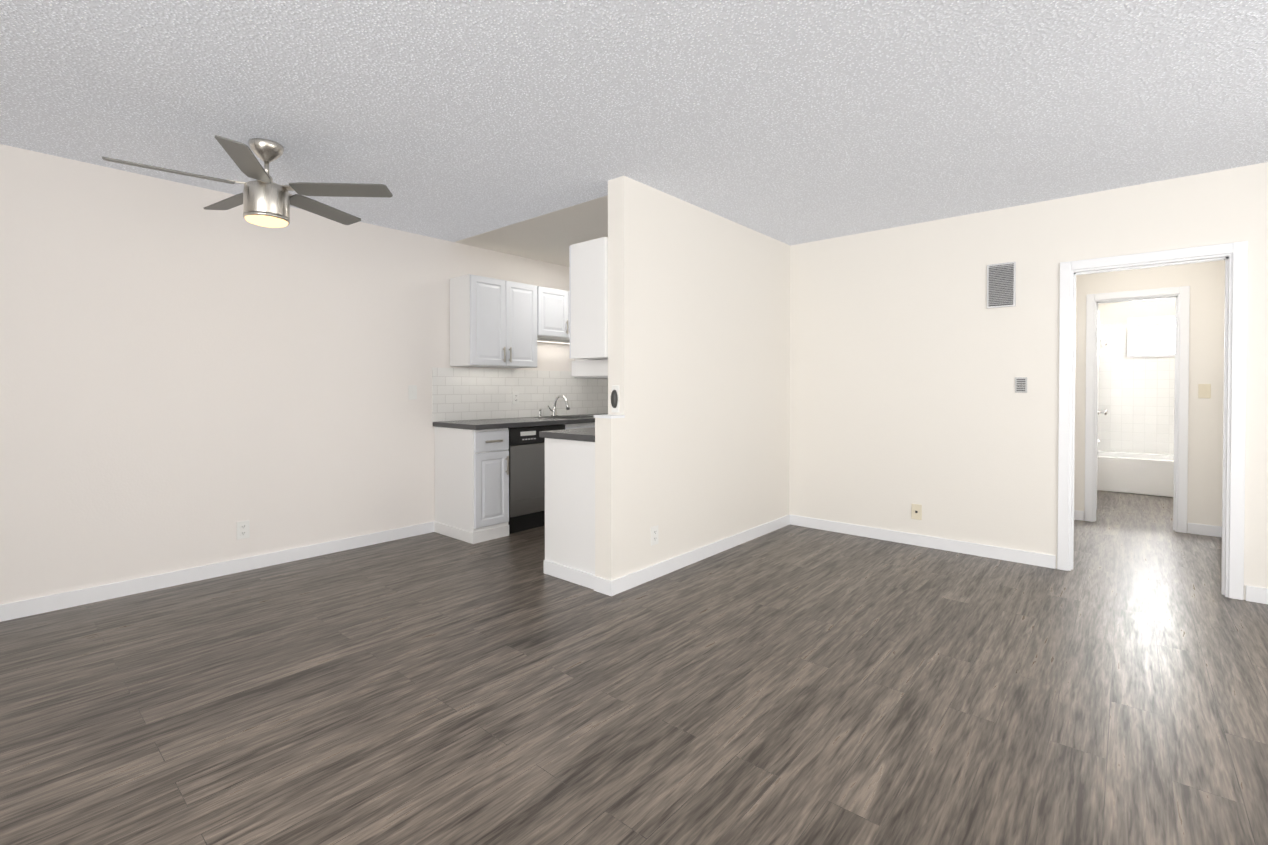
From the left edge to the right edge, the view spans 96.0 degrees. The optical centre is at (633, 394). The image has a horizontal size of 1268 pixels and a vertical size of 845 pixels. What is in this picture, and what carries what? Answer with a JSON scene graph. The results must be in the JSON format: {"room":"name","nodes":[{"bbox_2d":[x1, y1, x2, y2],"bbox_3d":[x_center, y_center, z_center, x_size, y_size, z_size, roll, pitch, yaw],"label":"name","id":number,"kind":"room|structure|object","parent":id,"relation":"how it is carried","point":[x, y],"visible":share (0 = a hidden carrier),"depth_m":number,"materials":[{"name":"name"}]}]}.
{"room":"empty living room","nodes":[
{"label":"empty living room","id":0,"kind":"room"},
{"bbox_2d":[0,144,602,604],"bbox_3d":[-2.310,-0.073,4.105,0.150,2.440,6.410,1,1,41],"label":"wall","id":1,"kind":"structure","parent":0,"point":[186,380],"depth_m":3.54,"materials":[{"name":"white paint"}]},
{"bbox_2d":[0,521,434,621],"bbox_3d":[-2.944,1.115,3.263,0.011,0.085,3.925,1,1,41],"label":"baseboard","id":2,"kind":"structure","parent":1,"relation":"attached to","point":[30,607],"depth_m":3.51,"materials":[{"name":"white wood"}]},
{"bbox_2d":[237,520,249,539],"bbox_3d":[-2.548,0.882,3.720,0.008,0.116,0.072,1,1,41],"label":"outlet","id":3,"kind":"object","parent":1,"relation":"attached to","point":[243,529],"visible":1,"depth_m":3.72,"materials":[{"name":"white plastic"}]},
{"bbox_2d":[408,385,416,399],"bbox_3d":[-1.778,-0.018,4.591,0.016,0.116,0.072,1,1,41],"label":"light switch","id":4,"kind":"object","parent":1,"relation":"attached to","point":[412,392],"visible":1,"depth_m":4.59,"materials":[{"name":"white plastic"}]},
{"bbox_2d":[450,274,536,367],"bbox_3d":[-1.204,-0.613,4.983,0.341,0.740,0.695,1,1,41],"label":"upper cabinet","id":5,"kind":"object","parent":1,"relation":"attached to","point":[493,322],"visible":1,"depth_m":4.81,"materials":[{"name":"white wood"}]},
{"bbox_2d":[432,367,607,421],"bbox_3d":[-0.949,-0.010,5.554,0.008,0.449,2.197,1,1,41],"label":"tile backsplash","id":6,"kind":"structure","parent":1,"relation":"attached to","point":[465,394],"depth_m":5.30,"materials":[{"name":"white tile"}]},
{"bbox_2d":[512,392,518,403],"bbox_3d":[-1.110,0.033,5.356,0.008,0.116,0.072,1,1,41],"label":"outlet","id":7,"kind":"object","parent":6,"relation":"attached to","point":[515,397],"visible":1,"depth_m":5.35,"materials":[{"name":"white plastic"}]},
{"bbox_2d":[537,286,569,340],"bbox_3d":[-0.731,-0.764,5.527,0.341,0.450,0.740,1,1,41],"label":"upper cabinet","id":8,"kind":"object","parent":1,"relation":"attached to","point":[552,313],"visible":0.52,"depth_m":5.29,"materials":[{"name":"white wood"}]},
{"bbox_2d":[537,338,569,343],"bbox_3d":[-0.811,-0.526,5.599,0.070,0.024,0.540,1,1,41],"label":"under-cabinet light","id":9,"kind":"object","parent":8,"relation":"attached to","point":[552,341],"visible":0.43,"depth_m":5.58,"materials":[{"name":"white"}]},
{"bbox_2d":[0,490,1267,844],"bbox_3d":[1.526,1.200,3.911,6.520,0.100,11.420,1,1,41],"label":"floor","id":10,"kind":"structure","parent":0,"point":[790,684],"depth_m":2.17,"materials":[{"name":"wood"}]},
{"bbox_2d":[434,427,508,543],"bbox_3d":[-1.323,0.704,4.666,0.612,0.875,0.339,1,1,41],"label":"base cabinet","id":11,"kind":"object","parent":10,"relation":"on","point":[471,486],"visible":1,"depth_m":4.51,"materials":[{"name":"white wood"}]},
{"bbox_2d":[508,425,564,533],"bbox_3d":[-1.021,0.701,5.030,0.592,0.871,0.598,1,1,41],"label":"dishwasher","id":12,"kind":"object","parent":10,"relation":"on","point":[526,449],"visible":0.52,"depth_m":4.75,"materials":[{"name":"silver metal"}]},
{"bbox_2d":[543,438,594,588],"bbox_3d":[0.339,0.707,4.386,0.467,0.875,2.280,1,1,41],"label":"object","id":13,"kind":"object","parent":10,"relation":"on","point":[569,510],"visible":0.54,"depth_m":3.52,"materials":[{"name":"white"}]},
{"bbox_2d":[539,427,594,441],"bbox_3d":[0.325,0.249,4.388,0.497,0.039,2.289,1,1,41],"label":"countertop","id":14,"kind":"structure","parent":13,"relation":"on","point":[584,434],"depth_m":3.58,"materials":[{"name":"grey stone"}]},
{"bbox_2d":[563,422,594,428],"bbox_3d":[-0.563,0.693,5.567,0.582,0.875,0.806,1,1,41],"label":"base cabinet","id":15,"kind":"object","parent":10,"relation":"on","point":[579,425],"visible":0.02,"depth_m":5.21,"materials":[{"name":"white wood"}]},
{"bbox_2d":[433,413,607,429],"bbox_3d":[-0.717,0.311,5.354,0.622,0.193,2.194,1,1,41],"label":"countertop","id":16,"kind":"structure","parent":15,"relation":"on","point":[482,424],"depth_m":4.77,"materials":[{"name":"grey stone"}]},
{"bbox_2d":[538,395,569,416],"bbox_3d":[-0.772,0.107,5.495,0.247,0.212,0.238,1,1,41],"label":"faucet","id":17,"kind":"object","parent":16,"relation":"on","point":[554,411],"visible":1,"depth_m":5.56,"materials":[{"name":"silver metal"}]},
{"bbox_2d":[1097,451,1173,496],"bbox_3d":[6.285,0.921,6.404,1.894,0.400,0.786,1,1,41],"label":"bathtub","id":18,"kind":"object","parent":10,"relation":"on","point":[1139,473],"visible":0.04,"depth_m":6.46,"materials":[{"name":"white ceramic"}]},
{"bbox_2d":[0,0,1267,266],"bbox_3d":[-0.017,-1.319,2.103,6.220,0.100,6.410,1,1,41],"label":"ceiling","id":19,"kind":"structure","parent":0,"point":[790,122],"depth_m":2.48,"materials":[{"name":"white paint"}]},
{"bbox_2d":[102,135,392,227],"bbox_3d":[-1.911,-1.074,2.921,1.180,0.410,1.188,1,1,41],"label":"ceiling fan","id":20,"kind":"object","parent":19,"relation":"hanging from","point":[264,199],"visible":1,"depth_m":2.88,"materials":[{"name":"silver metal"}]},
{"bbox_2d":[594,176,789,580],"bbox_3d":[0.566,-0.073,4.178,0.142,2.440,2.290,1,1,41],"label":"wall","id":21,"kind":"structure","parent":0,"point":[692,443],"depth_m":3.84,"materials":[{"name":"white paint"}]},
{"bbox_2d":[569,237,607,359],"bbox_3d":[-0.014,-0.590,3.849,0.316,0.720,0.860,1,1,41],"label":"upper cabinet","id":22,"kind":"object","parent":21,"relation":"attached to","point":[588,292],"visible":0.33,"depth_m":3.51,"materials":[{"name":"white wood"}]},
{"bbox_2d":[572,359,607,378],"bbox_3d":[-0.018,-0.171,3.964,0.467,0.116,0.700,1,1,41],"label":"range hood","id":23,"kind":"object","parent":22,"relation":"attached to","point":[597,369],"visible":0.33,"depth_m":3.74,"materials":[{"name":"white metal"}]},
{"bbox_2d":[611,385,618,411],"bbox_3d":[-0.118,0.026,3.391,0.060,0.160,0.027,1,1,41],"label":"light switch","id":24,"kind":"object","parent":21,"relation":"attached to","point":[615,398],"visible":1,"depth_m":3.38,"materials":[{"name":"white plastic"}]},
{"bbox_2d":[651,525,657,545],"bbox_3d":[0.131,0.884,3.582,0.008,0.116,0.072,1,1,41],"label":"outlet","id":25,"kind":"object","parent":21,"relation":"attached to","point":[654,535],"visible":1,"depth_m":3.58,"materials":[{"name":"white plastic"}]},
{"bbox_2d":[604,515,791,595],"bbox_3d":[0.617,1.105,4.143,0.012,0.085,2.297,1,1,41],"label":"baseboard","id":26,"kind":"structure","parent":21,"relation":"attached to","point":[626,582],"depth_m":3.84,"materials":[{"name":"white wood"}]},
{"bbox_2d":[789,162,1267,599],"bbox_3d":[2.043,-0.077,4.494,5.920,2.440,0.120,1,1,41],"label":"wall","id":27,"kind":"structure","parent":0,"point":[912,356],"depth_m":4.11,"materials":[{"name":"white paint"}]},
{"bbox_2d":[911,504,921,519],"bbox_3d":[2.144,0.890,4.331,0.072,0.116,0.008,1,1,41],"label":"wall jack","id":28,"kind":"object","parent":27,"relation":"attached to","point":[916,511],"visible":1,"depth_m":4.33,"materials":[{"name":"beige plastic"}]},
{"bbox_2d":[792,515,1055,568],"bbox_3d":[2.081,1.102,4.387,1.873,0.085,0.011,1,1,41],"label":"baseboard","id":29,"kind":"structure","parent":27,"relation":"attached to","point":[1007,554],"depth_m":4.25,"materials":[{"name":"white wood"}]},
{"bbox_2d":[987,262,1015,307],"bbox_3d":[2.546,-0.758,3.959,0.170,0.305,0.016,1,1,41],"label":"air vent","id":30,"kind":"object","parent":27,"relation":"in","point":[1001,284],"visible":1,"depth_m":3.95,"materials":[{"name":"grey metal"}]},
{"bbox_2d":[1015,377,1026,392],"bbox_3d":[2.639,-0.065,3.891,0.070,0.105,0.008,1,1,41],"label":"thermostat","id":31,"kind":"object","parent":27,"relation":"attached to","point":[1020,384],"visible":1,"depth_m":3.89,"materials":[{"name":"grey plastic"}]},
{"bbox_2d":[1057,241,1247,599],"bbox_3d":[3.158,0.146,3.530,0.844,2.017,0.152,1,1,41],"label":"door frame","id":32,"kind":"structure","parent":27,"relation":"attached to","point":[1234,255],"depth_m":3.29,"materials":[{"name":"white wood"}]},
{"bbox_2d":[1246,585,1267,603],"bbox_3d":[3.824,1.119,2.876,1.013,0.085,0.011,1,1,41],"label":"baseboard","id":33,"kind":"structure","parent":27,"relation":"attached to","point":[1253,594],"depth_m":3.18,"materials":[{"name":"white wood"}]},
{"bbox_2d":[1074,275,1077,509],"bbox_3d":[3.374,-0.078,4.571,0.150,2.440,1.740,1,1,41],"label":"wall","id":34,"kind":"structure","parent":0,"point":[1076,353],"depth_m":5.17,"materials":[{"name":"white paint"}]},
{"bbox_2d":[1098,298,1175,358],"bbox_3d":[6.590,-0.103,6.746,1.860,2.440,0.120,1,1,41],"label":"wall","id":35,"kind":"structure","parent":0,"point":[1115,312],"depth_m":7.02,"materials":[{"name":"white paint"}]},
{"bbox_2d":[1098,323,1174,454],"bbox_3d":[6.543,0.117,6.701,1.909,2.000,0.012,1,1,41],"label":"wall tile","id":36,"kind":"structure","parent":35,"relation":"attached to","point":[1136,398],"depth_m":7.02,"materials":[{"name":"white tile"}]},
{"bbox_2d":[1098,337,1110,441],"bbox_3d":[5.657,-0.095,6.946,0.223,1.357,0.150,1,1,41],"label":"fittings","id":37,"kind":"object","parent":36,"relation":"attached to","point":[1104,342],"visible":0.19,"depth_m":6.89,"materials":[{"name":"silver metal"}]},
{"bbox_2d":[1127,315,1174,357],"bbox_3d":[6.411,-0.699,6.785,0.830,0.490,0.016,1,1,41],"label":"bathroom window","id":38,"kind":"structure","parent":35,"relation":"in","point":[1152,341],"depth_m":6.90,"materials":[{"name":"white glass"}]},
{"bbox_2d":[1078,260,1221,526],"bbox_3d":[4.739,-0.079,4.618,2.150,2.440,0.120,1,1,41],"label":"wall","id":39,"kind":"structure","parent":0,"point":[1205,281],"depth_m":4.66,"materials":[{"name":"white paint"}]},
{"bbox_2d":[1096,310,1106,510],"bbox_3d":[4.382,0.154,5.374,0.108,1.942,0.610,1,1,41],"label":"open bathroom door","id":40,"kind":"structure","parent":39,"relation":"in","point":[1104,412],"depth_m":5.54,"materials":[{"name":"white wood"}]},
{"bbox_2d":[1084,286,1189,532],"bbox_3d":[4.350,0.121,4.958,0.664,2.032,0.152,1,1,41],"label":"door frame","id":41,"kind":"structure","parent":39,"relation":"attached to","point":[1181,294],"depth_m":4.78,"materials":[{"name":"white wood"}]},
{"bbox_2d":[1198,384,1210,397],"bbox_3d":[4.626,-0.029,4.626,0.072,0.116,0.016,1,1,41],"label":"light switch","id":42,"kind":"object","parent":39,"relation":"attached to","point":[1204,390],"visible":1,"depth_m":4.63,"materials":[{"name":"beige plastic"}]},
{"bbox_2d":[1218,260,1224,525],"bbox_3d":[4.194,-0.070,3.860,0.120,2.440,1.740,1,1,41],"label":"wall","id":43,"kind":"structure","parent":0,"point":[1223,261],"depth_m":4.56,"materials":[{"name":"white paint"}]},
{"bbox_2d":[1216,526,1221,537],"bbox_3d":[4.144,1.107,3.917,0.011,0.085,1.739,1,1,41],"label":"baseboard","id":44,"kind":"structure","parent":43,"relation":"attached to","point":[1218,528],"depth_m":4.58,"materials":[{"name":"white wood"}]}
]}

